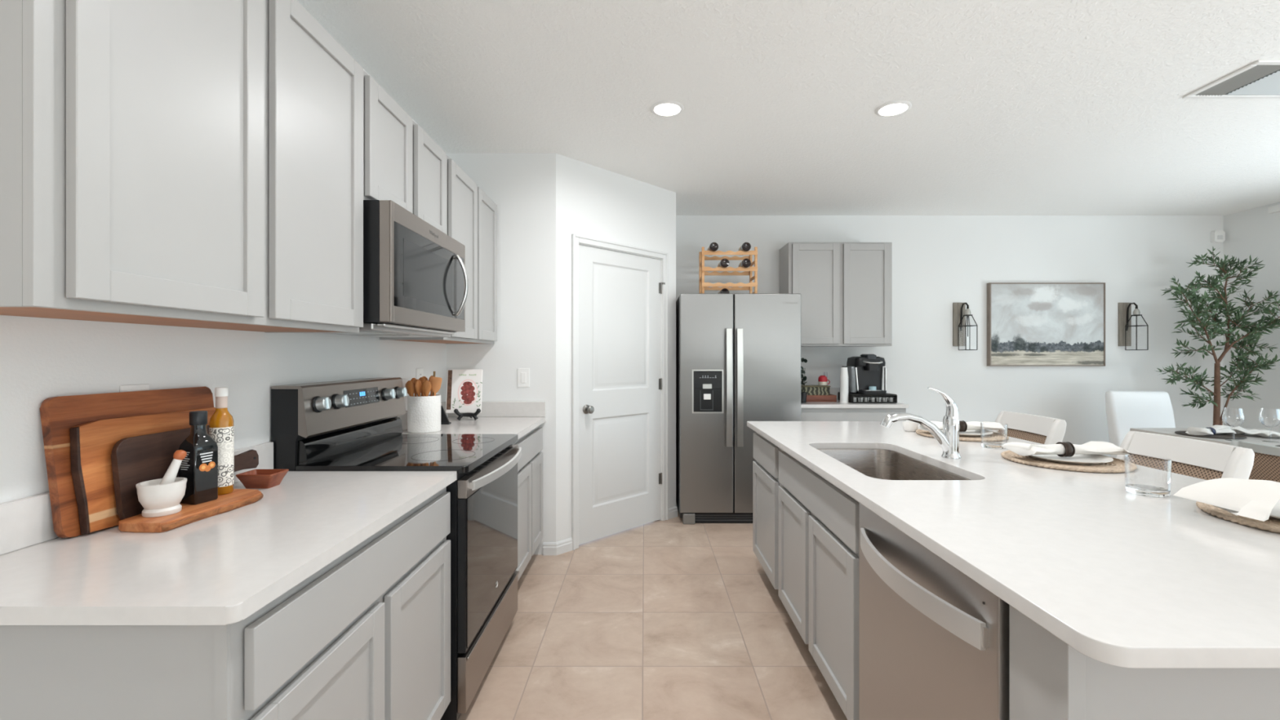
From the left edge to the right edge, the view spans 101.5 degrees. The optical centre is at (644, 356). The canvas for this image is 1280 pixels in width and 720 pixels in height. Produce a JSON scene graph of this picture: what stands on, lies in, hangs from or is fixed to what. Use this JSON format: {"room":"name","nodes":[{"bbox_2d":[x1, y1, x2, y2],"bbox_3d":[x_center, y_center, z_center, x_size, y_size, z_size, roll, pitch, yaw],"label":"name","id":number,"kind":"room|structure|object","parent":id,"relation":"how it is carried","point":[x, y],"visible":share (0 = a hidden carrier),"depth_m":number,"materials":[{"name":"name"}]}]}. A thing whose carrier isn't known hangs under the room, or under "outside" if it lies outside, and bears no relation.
{"room":"kitchen","nodes":[
{"label":"kitchen","id":0,"kind":"room"},
{"bbox_2d":[0,44,446,502],"bbox_3d":[-1.365,-0.015,-0.018,0.100,2.661,7.165,0,0,0],"label":"wall","id":1,"kind":"structure","parent":0,"point":[42,358],"depth_m":1.42,"materials":[{"name":"white paint"}]},
{"bbox_2d":[119,383,149,392],"bbox_3d":[-1.311,0.132,1.345,0.008,0.118,0.075,0,0,0],"label":"wall outlet","id":2,"kind":"object","parent":1,"relation":"attached to","point":[131,388],"visible":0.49,"depth_m":1.34,"materials":[{"name":"white plastic"}]},
{"bbox_2d":[0,441,273,555],"bbox_3d":[-1.304,0.350,1.332,0.019,0.102,0.988,0,0,0],"label":"backsplash","id":3,"kind":"structure","parent":1,"relation":"attached to","point":[27,522],"depth_m":1.10,"materials":[{"name":"white stone"}]},
{"bbox_2d":[0,0,363,333],"bbox_3d":[-1.143,-0.548,1.339,0.340,0.933,0.973,0,0,0],"label":"upper cabinet","id":4,"kind":"object","parent":1,"relation":"attached to","point":[187,163],"visible":1,"depth_m":1.11,"materials":[{"name":"grey paint"}]},
{"bbox_2d":[363,70,446,234],"bbox_3d":[-1.143,-0.783,2.207,0.340,0.464,0.760,0,0,0],"label":"upper cabinet","id":5,"kind":"object","parent":1,"relation":"attached to","point":[403,165],"visible":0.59,"depth_m":2.10,"materials":[{"name":"grey paint"}]},
{"bbox_2d":[327,200,468,337],"bbox_3d":[-1.069,-0.319,2.207,0.485,0.456,0.756,0,0,0],"label":"microwave","id":6,"kind":"object","parent":5,"relation":"attached to","point":[415,281],"visible":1,"depth_m":1.99,"materials":[{"name":"silver metal"}]},
{"bbox_2d":[416,368,423,379],"bbox_3d":[-1.311,0.133,3.050,0.008,0.125,0.090,0,0,0],"label":"wall outlet","id":7,"kind":"object","parent":1,"relation":"attached to","point":[420,371],"visible":0.57,"depth_m":3.04,"materials":[{"name":"white plastic"}]},
{"bbox_2d":[379,155,497,343],"bbox_3d":[-1.143,-0.548,3.026,0.340,0.933,0.875,0,0,0],"label":"upper cabinet","id":8,"kind":"object","parent":1,"relation":"attached to","point":[471,214],"visible":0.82,"depth_m":2.99,"materials":[{"name":"grey paint"}]},
{"bbox_2d":[397,401,545,431],"bbox_3d":[-0.985,0.350,3.026,0.658,0.102,0.875,0,0,0],"label":"backsplash","id":9,"kind":"structure","parent":1,"relation":"attached to","point":[489,409],"depth_m":3.44,"materials":[{"name":"white stone"}]},
{"bbox_2d":[446,153,555,554],"bbox_3d":[-0.952,-0.015,3.515,0.727,2.661,0.100,0,0,0],"label":"wall","id":10,"kind":"structure","parent":0,"point":[522,186],"depth_m":3.46,"materials":[{"name":"white paint"}]},
{"bbox_2d":[517,368,529,386],"bbox_3d":[-0.802,0.141,3.461,0.078,0.125,0.008,0,0,0],"label":"light switch","id":11,"kind":"object","parent":10,"relation":"attached to","point":[523,374],"visible":1,"depth_m":3.46,"materials":[{"name":"white plastic"}]},
{"bbox_2d":[542,537,572,555],"bbox_3d":[-0.574,1.274,3.485,0.206,0.083,0.053,0,0,-27],"label":"baseboard","id":12,"kind":"structure","parent":10,"relation":"attached to","point":[563,546],"depth_m":3.46,"materials":[{"name":"white paint"}]},
{"bbox_2d":[555,153,675,542],"bbox_3d":[-0.200,-0.015,3.917,1.187,2.661,0.100,0,0,-45],"label":"wall","id":13,"kind":"structure","parent":0,"point":[592,201],"depth_m":3.69,"materials":[{"name":"white paint"}]},
{"bbox_2d":[571,233,668,550],"bbox_3d":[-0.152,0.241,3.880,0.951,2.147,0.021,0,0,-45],"label":"trim","id":14,"kind":"structure","parent":13,"relation":"attached to","point":[576,239],"depth_m":3.58,"materials":[{"name":"white paint"}]},
{"bbox_2d":[578,244,665,544],"bbox_3d":[-0.147,0.265,3.892,0.852,2.076,0.101,0,0,-45],"label":"door","id":15,"kind":"structure","parent":13,"relation":"in","point":[620,381],"depth_m":3.87,"materials":[{"name":"white paint"}]},
{"bbox_2d":[457,501,847,719],"bbox_3d":[2.111,1.365,0.700,7.051,0.100,8.800,0,0,0],"label":"floor","id":16,"kind":"structure","parent":0,"point":[671,619],"depth_m":2.42,"materials":[{"name":"beige tile"}]},
{"bbox_2d":[0,486,450,719],"bbox_3d":[-0.991,0.873,1.345,0.644,0.884,0.958,0,0,0],"label":"base cabinet","id":17,"kind":"object","parent":16,"relation":"on","point":[366,636],"visible":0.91,"depth_m":1.00,"materials":[{"name":"grey paint"}]},
{"bbox_2d":[0,471,457,625],"bbox_3d":[-0.985,0.416,1.332,0.658,0.030,0.988,0,0,0],"label":"countertop","id":18,"kind":"structure","parent":17,"relation":"on","point":[221,569],"depth_m":1.05,"materials":[{"name":"white stone"}]},
{"bbox_2d":[40,386,213,537],"bbox_3d":[-1.286,0.245,1.347,0.055,0.312,0.430,0,0,0],"label":"cutting board","id":19,"kind":"object","parent":18,"relation":"on","point":[59,415],"visible":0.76,"depth_m":1.17,"materials":[{"name":"brown wood"}]},
{"bbox_2d":[69,407,215,534],"bbox_3d":[-1.262,0.275,1.362,0.047,0.252,0.406,0,0,0],"label":"cutting board","id":20,"kind":"object","parent":18,"relation":"on","point":[92,443],"visible":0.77,"depth_m":1.21,"materials":[{"name":"brown wood"}]},
{"bbox_2d":[111,425,258,519],"bbox_3d":[-1.234,0.298,1.442,0.035,0.205,0.439,0,0,0],"label":"cutting board","id":21,"kind":"object","parent":18,"relation":"on","point":[135,460],"visible":0.56,"depth_m":1.28,"materials":[{"name":"brown wood"}]},
{"bbox_2d":[118,488,263,532],"bbox_3d":[-1.138,0.390,1.342,0.152,0.022,0.312,0,0,0],"label":"serving board","id":22,"kind":"object","parent":18,"relation":"on","point":[238,498],"visible":0.88,"depth_m":1.28,"materials":[{"name":"brown wood"}]},
{"bbox_2d":[135,477,186,517],"bbox_3d":[-1.165,0.340,1.262,0.091,0.077,0.091,0,0,0],"label":"mortar","id":23,"kind":"object","parent":22,"relation":"on","point":[157,500],"visible":0.95,"depth_m":1.24,"materials":[{"name":"white ceramic"}]},
{"bbox_2d":[159,449,186,484],"bbox_3d":[-1.158,0.288,1.278,0.026,0.114,0.058,0,0,36],"label":"pestle","id":24,"kind":"object","parent":23,"relation":"in","point":[170,476],"visible":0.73,"depth_m":1.28,"materials":[{"name":"white ceramic"}]},
{"bbox_2d":[178,410,217,504],"bbox_3d":[-1.165,0.261,1.366,0.060,0.235,0.059,0,0,14],"label":"oil bottle","id":25,"kind":"object","parent":22,"relation":"on","point":[199,466],"visible":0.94,"depth_m":1.35,"materials":[{"name":"black glass"}]},
{"bbox_2d":[199,461,215,471],"bbox_3d":[-1.137,0.288,1.359,0.001,0.024,0.040,0,0,14],"label":"picture","id":26,"kind":"object","parent":25,"relation":"on","point":[207,468],"depth_m":1.36},
{"bbox_2d":[208,386,234,494],"bbox_3d":[-1.172,0.232,1.448,0.054,0.292,0.054,0,0,40],"label":"oil bottle","id":27,"kind":"object","parent":22,"relation":"on","point":[221,427],"visible":0.91,"depth_m":1.44,"materials":[{"name":"orange"}]},
{"bbox_2d":[235,469,288,488],"bbox_3d":[-1.176,0.378,1.610,0.109,0.045,0.082,0,0,0],"label":"wooden dish","id":28,"kind":"object","parent":18,"relation":"on","point":[255,478],"visible":1,"depth_m":1.58,"materials":[{"name":"red wood"}]},
{"bbox_2d":[271,377,521,719],"bbox_3d":[-0.938,0.710,2.207,0.743,1.211,0.755,0,0,0],"label":"range","id":29,"kind":"object","parent":16,"relation":"on","point":[348,424],"visible":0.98,"depth_m":1.99,"materials":[{"name":"black metal"}]},
{"bbox_2d":[295,434,518,473],"bbox_3d":[-0.923,0.397,2.207,0.603,0.026,0.755,0,0,0],"label":"cooktop","id":30,"kind":"object","parent":29,"relation":"in","point":[460,453],"depth_m":2.05,"materials":[{"name":"black glass"}]},
{"bbox_2d":[511,425,542,581],"bbox_3d":[-0.991,0.873,3.027,0.644,0.884,0.871,0,0,0],"label":"base cabinet","id":31,"kind":"object","parent":16,"relation":"on","point":[530,465],"visible":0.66,"depth_m":3.05,"materials":[{"name":"grey paint"}]},
{"bbox_2d":[401,417,545,439],"bbox_3d":[-0.985,0.416,3.026,0.658,0.030,0.875,0,0,0],"label":"countertop","id":32,"kind":"structure","parent":31,"relation":"on","point":[521,426],"depth_m":3.02,"materials":[{"name":"white stone"}]},
{"bbox_2d":[407,394,440,433],"bbox_3d":[-1.180,0.305,2.800,0.166,0.192,0.166,0,0,0],"label":"utensil crock","id":33,"kind":"object","parent":32,"relation":"on","point":[424,413],"visible":0.88,"depth_m":2.73,"materials":[{"name":"white ceramic"}]},
{"bbox_2d":[405,380,414,396],"bbox_3d":[-1.217,0.257,2.744,0.061,0.261,0.031,0,0,-37],"label":"wooden spoon","id":34,"kind":"object","parent":33,"relation":"in","point":[410,386],"visible":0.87,"depth_m":2.73,"materials":[{"name":"brown wood"}]},
{"bbox_2d":[414,379,422,396],"bbox_3d":[-1.182,0.254,2.741,0.017,0.266,0.058,0,0,14],"label":"wooden spoon","id":35,"kind":"object","parent":33,"relation":"in","point":[418,384],"visible":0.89,"depth_m":2.73,"materials":[{"name":"brown wood"}]},
{"bbox_2d":[422,380,431,396],"bbox_3d":[-1.142,0.256,2.749,0.042,0.262,0.046,0,0,0],"label":"wooden spoon","id":36,"kind":"object","parent":33,"relation":"in","point":[426,386],"visible":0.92,"depth_m":2.73,"materials":[{"name":"brown wood"}]},
{"bbox_2d":[431,376,441,395],"bbox_3d":[-1.117,0.248,2.786,0.069,0.279,0.019,0,0,7],"label":"wooden spatula","id":37,"kind":"object","parent":33,"relation":"in","point":[436,382],"visible":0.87,"depth_m":2.78,"materials":[{"name":"brown wood"}]},
{"bbox_2d":[440,405,451,424],"bbox_3d":[-1.192,0.346,3.092,0.085,0.110,0.035,0,0,0],"label":"tablet stand","id":38,"kind":"object","parent":32,"relation":"on","point":[444,420],"visible":0.57,"depth_m":3.08,"materials":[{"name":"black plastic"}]},
{"bbox_2d":[453,408,480,420],"bbox_3d":[-1.108,0.364,3.319,0.162,0.074,0.152,0,0,0],"label":"easel","id":39,"kind":"object","parent":32,"relation":"on","point":[455,411],"visible":1,"depth_m":3.27,"materials":[{"name":"black plastic"}]},
{"bbox_2d":[445,369,482,413],"bbox_3d":[-1.144,0.222,3.331,0.221,0.275,0.075,0,0,-8],"label":"cookbook","id":40,"kind":"object","parent":39,"relation":"on","point":[464,387],"visible":1,"depth_m":3.32,"materials":[{"name":"white paper"}]},
{"bbox_2d":[452,382,482,408],"bbox_3d":[-1.125,0.246,3.314,0.189,0.165,0.031,0,0,-10],"label":"picture","id":41,"kind":"object","parent":40,"relation":"attached to","point":[464,394],"depth_m":3.32,"materials":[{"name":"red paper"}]},
{"bbox_2d":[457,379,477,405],"bbox_3d":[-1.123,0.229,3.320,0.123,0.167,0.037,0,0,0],"label":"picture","id":42,"kind":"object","parent":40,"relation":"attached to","point":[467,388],"depth_m":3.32,"materials":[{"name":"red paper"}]},
{"bbox_2d":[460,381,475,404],"bbox_3d":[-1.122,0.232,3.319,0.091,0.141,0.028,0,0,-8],"label":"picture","id":43,"kind":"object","parent":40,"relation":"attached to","point":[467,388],"depth_m":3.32},
{"bbox_2d":[675,293,800,524],"bbox_3d":[0.750,0.411,4.479,0.948,1.807,0.903,0,0,0],"label":"refrigerator","id":44,"kind":"object","parent":16,"relation":"on","point":[738,356],"visible":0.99,"depth_m":4.08,"materials":[{"name":"grey metal"}]},
{"bbox_2d":[698,246,757,293],"bbox_3d":[0.725,-0.714,4.575,0.474,0.443,0.245,0,0,0],"label":"wine rack","id":45,"kind":"object","parent":44,"relation":"on","point":[703,286],"visible":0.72,"depth_m":4.46,"materials":[{"name":"brown wood"}]},
{"bbox_2d":[706,242,718,255],"bbox_3d":[0.587,-0.927,4.566,0.076,0.076,0.303,0,0,0],"label":"wine bottle","id":46,"kind":"object","parent":45,"relation":"in","point":[713,246],"visible":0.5,"depth_m":4.42,"materials":[{"name":"black glass"}]},
{"bbox_2d":[717,258,728,267],"bbox_3d":[0.678,-0.789,4.566,0.076,0.076,0.303,0,0,0],"label":"wine bottle","id":47,"kind":"object","parent":45,"relation":"in","point":[724,263],"visible":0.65,"depth_m":4.42,"materials":[{"name":"black glass"}]},
{"bbox_2d":[737,242,751,255],"bbox_3d":[0.861,-0.927,4.566,0.076,0.076,0.303,0,0,0],"label":"wine bottle","id":48,"kind":"object","parent":45,"relation":"in","point":[746,246],"visible":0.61,"depth_m":4.42,"materials":[{"name":"black glass"}]},
{"bbox_2d":[737,258,751,267],"bbox_3d":[0.861,-0.789,4.566,0.076,0.076,0.303,0,0,0],"label":"wine bottle","id":49,"kind":"object","parent":45,"relation":"in","point":[745,263],"visible":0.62,"depth_m":4.42,"materials":[{"name":"black glass"}]},
{"bbox_2d":[752,432,781,589],"bbox_3d":[0.980,0.873,2.924,0.634,0.884,0.582,0,0,0],"label":"base cabinet","id":50,"kind":"object","parent":16,"relation":"on","point":[766,483],"visible":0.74,"depth_m":2.89,"materials":[{"name":"grey paint"}]},
{"bbox_2d":[777,449,859,719],"bbox_3d":[0.980,0.873,2.129,0.634,0.884,1.006,0,0,0],"label":"base cabinet","id":51,"kind":"object","parent":16,"relation":"on","point":[819,522],"visible":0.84,"depth_m":1.95,"materials":[{"name":"grey paint"}]},
{"bbox_2d":[746,421,1279,668],"bbox_3d":[1.228,0.416,1.977,1.194,0.030,2.514,0,0,0],"label":"countertop","id":52,"kind":"structure","parent":51,"relation":"on","point":[1122,578],"depth_m":1.12,"materials":[{"name":"white stone"}]},
{"bbox_2d":[817,448,969,479],"bbox_3d":[0.941,0.527,2.063,0.432,0.191,0.781,0,0,0],"label":"sink","id":53,"kind":"object","parent":52,"relation":"in","point":[881,464],"visible":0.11,"depth_m":2.40,"materials":[{"name":"silver metal"}]},
{"bbox_2d":[902,421,918,431],"bbox_3d":[1.425,0.376,2.800,0.078,0.050,0.078,0,0,0],"label":"bowl","id":54,"kind":"object","parent":52,"relation":"on","point":[908,426],"visible":0.89,"depth_m":2.77,"materials":[{"name":"white ceramic"}]},
{"bbox_2d":[880,386,960,459],"bbox_3d":[1.091,0.261,2.070,0.313,0.280,0.068,0,0,0],"label":"faucet","id":55,"kind":"object","parent":52,"relation":"on","point":[948,440],"visible":1,"depth_m":2.05,"materials":[{"name":"silver metal"}]},
{"bbox_2d":[915,429,1008,441],"bbox_3d":[1.595,0.393,2.640,0.402,0.015,0.400,0,0,0],"label":"placemat","id":56,"kind":"object","parent":52,"relation":"on","point":[995,437],"visible":0.52,"depth_m":2.53,"materials":[{"name":"wicker"}]},
{"bbox_2d":[941,429,993,436],"bbox_3d":[1.595,0.382,2.640,0.276,0.017,0.276,0,0,0],"label":"dinner plate","id":57,"kind":"object","parent":56,"relation":"on","point":[968,433],"visible":0.38,"depth_m":2.60,"materials":[{"name":"white ceramic"}]},
{"bbox_2d":[918,421,1005,430],"bbox_3d":[1.595,0.349,2.639,0.410,0.047,0.169,0,0,-2],"label":"napkin","id":58,"kind":"object","parent":57,"relation":"on","point":[972,425],"visible":0.59,"depth_m":2.61,"materials":[{"name":"white fabric"}]},
{"bbox_2d":[959,420,967,431],"bbox_3d":[1.595,0.354,2.640,0.035,0.056,0.056,0,0,-2],"label":"napkin ring","id":59,"kind":"object","parent":58,"relation":"attached to","point":[963,426],"visible":0.63,"depth_m":2.62,"materials":[{"name":"brown metal"}]},
{"bbox_2d":[980,422,1008,448],"bbox_3d":[1.537,0.348,2.300,0.100,0.106,0.100,0,0,0],"label":"tumbler","id":60,"kind":"object","parent":52,"relation":"on","point":[992,445],"visible":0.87,"depth_m":2.29,"materials":[{"name":"clear glass"}]},
{"bbox_2d":[1000,449,1137,472],"bbox_3d":[1.595,0.393,1.985,0.402,0.015,0.400,0,0,0],"label":"placemat","id":61,"kind":"object","parent":52,"relation":"on","point":[1117,465],"visible":0.53,"depth_m":1.88,"materials":[{"name":"wicker"}]},
{"bbox_2d":[1028,454,1113,464],"bbox_3d":[1.595,0.382,1.985,0.276,0.017,0.276,0,0,0],"label":"dinner plate","id":62,"kind":"object","parent":61,"relation":"on","point":[1075,459],"visible":0.65,"depth_m":1.95,"materials":[{"name":"white ceramic"}]},
{"bbox_2d":[1001,440,1130,456],"bbox_3d":[1.595,0.349,1.990,0.410,0.047,0.176,0,0,-2],"label":"napkin","id":63,"kind":"object","parent":62,"relation":"on","point":[1092,447],"visible":0.94,"depth_m":1.96,"materials":[{"name":"white fabric"}]},
{"bbox_2d":[1055,441,1075,457],"bbox_3d":[1.595,0.354,1.985,0.035,0.056,0.056,0,0,-2],"label":"napkin ring","id":64,"kind":"object","parent":63,"relation":"attached to","point":[1069,447],"visible":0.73,"depth_m":1.96,"materials":[{"name":"brown metal"}]},
{"bbox_2d":[1124,455,1171,497],"bbox_3d":[1.467,0.348,1.525,0.100,0.106,0.100,0,0,0],"label":"tumbler","id":65,"kind":"object","parent":52,"relation":"on","point":[1148,491],"visible":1,"depth_m":1.50,"materials":[{"name":"clear glass"}]},
{"bbox_2d":[1195,501,1279,533],"bbox_3d":[1.612,0.393,1.252,0.402,0.015,0.400,0,0,0],"label":"placemat","id":66,"kind":"object","parent":52,"relation":"on","point":[1273,525],"visible":0.43,"depth_m":1.25,"materials":[{"name":"wicker"}]},
{"bbox_2d":[1269,498,1279,519],"bbox_3d":[1.612,0.382,1.252,0.276,0.017,0.276,0,0,0],"label":"dinner plate","id":67,"kind":"object","parent":66,"relation":"on","point":[1275,513],"visible":0.15,"depth_m":1.29,"materials":[{"name":"white ceramic"}]},
{"bbox_2d":[1173,477,1279,521],"bbox_3d":[1.612,0.335,1.252,0.469,0.077,0.205,0,0,4],"label":"napkin","id":68,"kind":"object","parent":67,"relation":"on","point":[1253,499],"visible":1,"depth_m":1.26,"materials":[{"name":"white fabric"}]},
{"bbox_2d":[800,408,906,421],"bbox_3d":[1.727,0.873,4.680,0.930,0.884,0.636,0,0,0],"label":"base cabinet","id":69,"kind":"object","parent":16,"relation":"on","point":[806,414],"visible":0.08,"depth_m":4.36,"materials":[{"name":"grey paint"}]},
{"bbox_2d":[800,398,908,408],"bbox_3d":[1.720,0.416,4.676,0.960,0.030,0.647,0,0,0],"label":"countertop","id":70,"kind":"structure","parent":69,"relation":"on","point":[837,404],"depth_m":4.35,"materials":[{"name":"white stone"}]},
{"bbox_2d":[800,357,807,403],"bbox_3d":[1.369,0.206,4.530,0.088,0.389,0.082,0,0,0],"label":"faux plant","id":71,"kind":"object","parent":70,"relation":"on","point":[803,394],"visible":0.81,"depth_m":4.50,"materials":[{"name":"grey plant"}]},
{"bbox_2d":[806,394,836,401],"bbox_3d":[1.495,0.372,4.750,0.390,0.058,0.300,0,0,0],"label":"serving tray","id":72,"kind":"object","parent":70,"relation":"on","point":[831,397],"visible":0.41,"depth_m":4.60,"materials":[{"name":"brown wood"}]},
{"bbox_2d":[800,385,830,395],"bbox_3d":[1.482,0.324,4.688,0.325,0.126,0.133,0,0,0],"label":"box","id":73,"kind":"object","parent":72,"relation":"on","point":[810,389],"visible":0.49,"depth_m":4.62,"materials":[{"name":"green wood"}]},
{"bbox_2d":[817,375,830,385],"bbox_3d":[1.605,0.216,4.695,0.095,0.090,0.079,0,0,-34],"label":"mug","id":74,"kind":"object","parent":73,"relation":"on","point":[822,380],"visible":0.97,"depth_m":4.66,"materials":[{"name":"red ceramic"}]},
{"bbox_2d":[837,391,897,403],"bbox_3d":[1.972,0.364,4.641,0.387,0.074,0.338,0,0,0],"label":"pod drawer","id":75,"kind":"object","parent":70,"relation":"on","point":[851,395],"visible":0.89,"depth_m":4.48,"materials":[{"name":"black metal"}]},
{"bbox_2d":[841,354,886,394],"bbox_3d":[1.956,0.154,4.638,0.311,0.346,0.333,0,0,0],"label":"coffee maker","id":76,"kind":"object","parent":75,"relation":"on","point":[865,371],"visible":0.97,"depth_m":4.58,"materials":[{"name":"black plastic"}]},
{"bbox_2d":[857,390,886,394],"bbox_3d":[1.980,0.312,4.548,0.232,0.030,0.104,0,0,0],"label":"drip tray","id":77,"kind":"object","parent":76,"relation":"on","point":[861,392],"depth_m":4.50,"materials":[{"name":"black plastic"}]},
{"bbox_2d":[859,502,1009,719],"bbox_3d":[0.949,0.879,1.294,0.694,0.872,0.649,0,0,0],"label":"dishwasher","id":78,"kind":"object","parent":16,"relation":"on","point":[935,642],"visible":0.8,"depth_m":1.23,"materials":[{"name":"silver metal"}]},
{"bbox_2d":[991,411,1066,444],"bbox_3d":[1.942,0.823,2.945,0.533,0.984,0.470,0,0,0],"label":"counter stool","id":79,"kind":"object","parent":16,"relation":"on","point":[1046,430],"visible":0.12,"depth_m":2.90,"materials":[{"name":"white paint"}]},
{"bbox_2d":[1105,391,1175,457],"bbox_3d":[4.235,0.807,4.234,0.524,1.016,0.607,0,0,0],"label":"chair","id":80,"kind":"object","parent":16,"relation":"on","point":[1125,410],"visible":0.2,"depth_m":4.43,"materials":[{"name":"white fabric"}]},
{"bbox_2d":[1009,604,1279,719],"bbox_3d":[1.040,0.873,0.893,0.749,0.884,0.142,0,0,0],"label":"island end panel","id":81,"kind":"object","parent":16,"relation":"on","point":[1050,679],"visible":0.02,"depth_m":0.83,"materials":[{"name":"grey paint"}]},
{"bbox_2d":[1115,431,1254,479],"bbox_3d":[1.929,0.823,2.095,0.533,0.984,0.470,0,0,0],"label":"counter stool","id":82,"kind":"object","parent":16,"relation":"on","point":[1199,459],"visible":0.13,"depth_m":2.06,"materials":[{"name":"white fabric"}]},
{"bbox_2d":[1129,427,1279,445],"bbox_3d":[4.250,0.935,3.100,1.000,0.760,1.900,0,0,0],"label":"dining table","id":83,"kind":"object","parent":16,"relation":"on","point":[1254,438],"visible":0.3,"depth_m":3.63,"materials":[{"name":"grey wood"}]},
{"bbox_2d":[1174,431,1246,439],"bbox_3d":[3.955,0.550,3.660,0.344,0.009,0.344,0,0,0],"label":"charger","id":84,"kind":"object","parent":83,"relation":"on","point":[1223,436],"visible":0.74,"depth_m":3.58,"materials":[{"name":"brown"}]},
{"bbox_2d":[1185,425,1236,435],"bbox_3d":[3.955,0.517,3.662,0.300,0.058,0.170,0,0,-15],"label":"napkin","id":85,"kind":"object","parent":84,"relation":"on","point":[1220,429],"visible":0.96,"depth_m":3.64,"materials":[{"name":"white fabric"}]},
{"bbox_2d":[1229,425,1279,437],"bbox_3d":[4.255,0.531,3.680,0.243,0.044,0.404,0,0,0],"label":"folded cloth","id":86,"kind":"object","parent":83,"relation":"on","point":[1239,430],"visible":0.73,"depth_m":3.61,"materials":[{"name":"white fabric"}]},
{"bbox_2d":[1155,245,1279,425],"bbox_3d":[4.896,0.171,4.483,1.210,2.287,0.656,0,0,0],"label":"tree","id":87,"kind":"object","parent":16,"relation":"on","point":[1193,299],"visible":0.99,"depth_m":4.47,"materials":[{"name":"green plant"}]},
{"bbox_2d":[1229,440,1279,482],"bbox_3d":[3.053,0.859,2.260,0.534,0.913,0.500,0,0,0],"label":"counter stool","id":88,"kind":"object","parent":16,"relation":"on","point":[1266,465],"visible":0.16,"depth_m":2.37,"materials":[{"name":"grey paint"}]},
{"bbox_2d":[297,0,1279,215],"bbox_3d":[2.111,-1.396,0.700,7.051,0.100,8.800,0,0,0],"label":"ceiling","id":89,"kind":"structure","parent":0,"point":[1019,107],"depth_m":2.70,"materials":[{"name":"white paint"}]},
{"bbox_2d":[650,100,684,116],"bbox_3d":[0.123,-1.342,2.840,0.184,0.007,0.184,0,0,0],"label":"recessed light","id":90,"kind":"object","parent":89,"relation":"in","point":[664,108],"visible":1,"depth_m":2.82,"materials":[{"name":"white plastic"}]},
{"bbox_2d":[874,100,911,116],"bbox_3d":[1.350,-1.342,2.840,0.184,0.007,0.184,0,0,0],"label":"recessed light","id":91,"kind":"object","parent":89,"relation":"in","point":[895,108],"visible":1,"depth_m":2.83,"materials":[{"name":"white plastic"}]},
{"bbox_2d":[1182,59,1279,98],"bbox_3d":[3.063,-1.341,2.541,0.554,0.010,0.342,0,0,0],"label":"ceiling vent","id":92,"kind":"object","parent":89,"relation":"in","point":[1260,79],"visible":1,"depth_m":2.58,"materials":[{"name":"white plastic"}]},
{"bbox_2d":[675,215,1223,457],"bbox_3d":[2.897,-0.015,5.050,5.478,2.661,0.100,0,0,0],"label":"wall","id":93,"kind":"structure","parent":0,"point":[939,262],"depth_m":5.00,"materials":[{"name":"white paint"}]},
{"bbox_2d":[779,242,892,346],"bbox_3d":[1.750,-0.556,4.825,0.924,0.927,0.346,0,0,0],"label":"upper cabinet","id":94,"kind":"object","parent":93,"relation":"attached to","point":[845,289],"visible":0.84,"depth_m":4.66,"materials":[{"name":"grey paint"}]},
{"bbox_2d":[952,302,977,350],"bbox_3d":[3.015,-0.285,4.919,0.136,0.455,0.161,0,0,0],"label":"wall sconce","id":95,"kind":"object","parent":93,"relation":"attached to","point":[959,311],"visible":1,"depth_m":4.98,"materials":[{"name":"grey wood"}]},
{"bbox_2d":[986,282,1105,366],"bbox_3d":[3.819,-0.302,4.975,1.094,0.791,0.050,0,0,0],"label":"painting","id":96,"kind":"object","parent":93,"relation":"attached to","point":[1029,324],"visible":1,"depth_m":4.96,"materials":[{"name":"paint"}]},
{"bbox_2d":[1118,302,1148,350],"bbox_3d":[4.596,-0.285,4.919,0.136,0.455,0.161,0,0,0],"label":"wall sconce","id":97,"kind":"object","parent":93,"relation":"attached to","point":[1125,315],"visible":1,"depth_m":4.98,"materials":[{"name":"grey wood"}]},
{"bbox_2d":[1210,230,1225,243],"bbox_3d":[5.460,-1.140,4.979,0.100,0.110,0.042,0,0,0],"label":"sensor","id":98,"kind":"object","parent":93,"relation":"attached to","point":[1217,236],"visible":1,"depth_m":4.96,"materials":[{"name":"white plastic"}]},
{"bbox_2d":[1223,201,1279,430],"bbox_3d":[5.586,-0.015,0.700,0.100,2.661,8.600,0,0,0],"label":"wall","id":99,"kind":"structure","parent":0,"point":[1255,233],"depth_m":4.71,"materials":[{"name":"white paint"}]},
{"bbox_2d":[1267,204,1279,213],"bbox_3d":[5.521,-1.290,4.570,0.030,0.060,0.100,0,0,0],"label":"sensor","id":100,"kind":"object","parent":99,"relation":"attached to","point":[1276,208],"visible":1,"depth_m":4.57,"materials":[{"name":"white plastic"}]},
{"bbox_3d":[0.208,-0.016,4.629,0.100,2.661,0.742,0,0,0],"label":"wall","id":101,"kind":"structure","parent":0,"visible":0},
{"bbox_2d":[668,502,677,519],"bbox_3d":[0.226,1.274,4.606,0.091,0.083,0.788,0,0,0],"label":"baseboard","id":102,"kind":"structure","parent":101,"relation":"attached to","point":[673,512],"depth_m":4.26,"materials":[{"name":"white paint"}]},
{"bbox_3d":[1.735,0.158,4.545,0.073,0.090,0.073,0,0,0],"label":"paper cup","id":103,"kind":"object","parent":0,"visible":0},
{"bbox_2d":[840,367,848,377],"bbox_3d":[1.735,0.141,4.545,0.073,0.090,0.073,0,0,0],"label":"paper cup","id":104,"kind":"object","parent":103,"relation":"on","point":[844,373],"visible":1,"depth_m":4.52,"materials":[{"name":"white paper"}]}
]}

